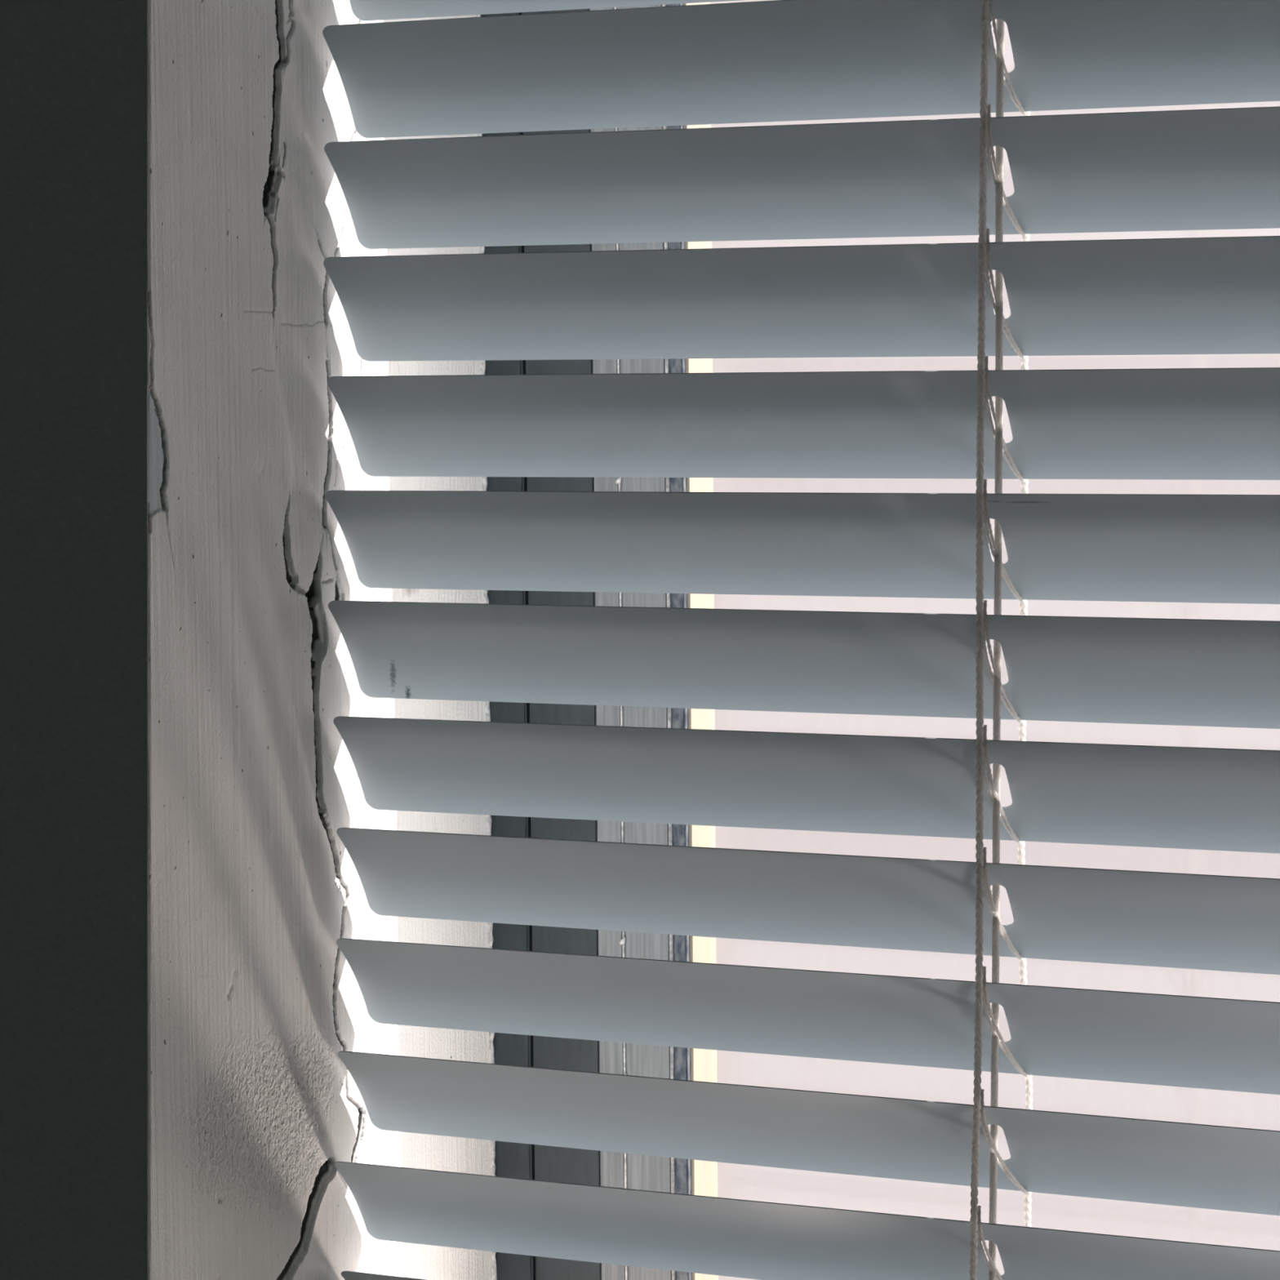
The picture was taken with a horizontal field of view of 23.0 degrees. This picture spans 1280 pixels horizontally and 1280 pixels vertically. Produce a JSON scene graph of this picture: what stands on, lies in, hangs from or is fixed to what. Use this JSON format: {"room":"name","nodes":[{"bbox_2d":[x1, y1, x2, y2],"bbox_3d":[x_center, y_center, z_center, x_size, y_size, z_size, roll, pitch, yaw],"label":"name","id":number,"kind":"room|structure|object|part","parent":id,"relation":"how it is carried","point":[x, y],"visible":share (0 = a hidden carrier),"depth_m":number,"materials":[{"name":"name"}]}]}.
{"room":"room by window","nodes":[
{"label":"room by window","id":0,"kind":"room"},
{"bbox_2d":[0,0,147,1279],"bbox_3d":[0.187,-0.077,0.535,3.300,2.600,0.216,2,5,22],"label":"wall","id":1,"kind":"structure","parent":0,"point":[73,259],"depth_m":0.55,"materials":[{"name":"paint"}]},
{"bbox_2d":[475,2,718,1279],"bbox_3d":[0.359,-0.095,0.423,0.908,0.648,0.176,2,5,22],"label":"window","id":2,"kind":"structure","parent":1,"relation":"in","point":[508,1159],"depth_m":0.66,"materials":[{"name":"clear glass"}]},
{"bbox_3d":[0.389,-0.111,0.495,0.907,0.628,0.016,2,5,22],"label":"frame","id":3,"kind":"part","parent":2,"relation":"part of","materials":[{"name":"grey paint"}]},
{"bbox_3d":[0.389,-0.111,0.496,0.887,0.628,0.016,2,5,22],"label":"sash frame","id":4,"kind":"part","parent":2,"relation":"part of","materials":[{"name":"grey paint"}]},
{"bbox_3d":[0.389,-0.111,0.495,0.856,0.628,0.016,2,5,22],"label":"aluminium trim","id":5,"kind":"part","parent":2,"relation":"part of","materials":[{"name":"grey metal"}]},
{"bbox_2d":[322,0,1279,1279],"bbox_3d":[0.360,-0.105,0.426,0.902,0.566,0.025,2,5,22],"label":"blind","id":6,"kind":"object","parent":1,"relation":"attached to","point":[775,60],"visible":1,"depth_m":0.57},
{"bbox_3d":[0.058,-0.112,0.538,0.004,0.519,0.001,2,5,22],"label":"ladder cord","id":7,"kind":"part","parent":6,"relation":"part of","materials":[{"name":"white fabric"}]},
{"bbox_3d":[0.062,-0.113,0.546,0.003,0.519,0.001,2,5,22],"label":"lift cord","id":8,"kind":"part","parent":6,"relation":"part of","materials":[{"name":"white fabric"}]},
{"bbox_3d":[0.068,-0.113,0.553,0.003,0.519,0.001,2,5,22],"label":"ladder cord","id":9,"kind":"part","parent":6,"relation":"part of","materials":[{"name":"white fabric"}]},
{"bbox_2d":[146,0,492,1279],"bbox_3d":[-0.048,-0.119,0.627,0.004,0.668,0.216,2,5,22],"label":"wall","id":10,"kind":"structure","parent":0,"point":[254,999],"depth_m":0.58,"materials":[{"name":"white paint"}]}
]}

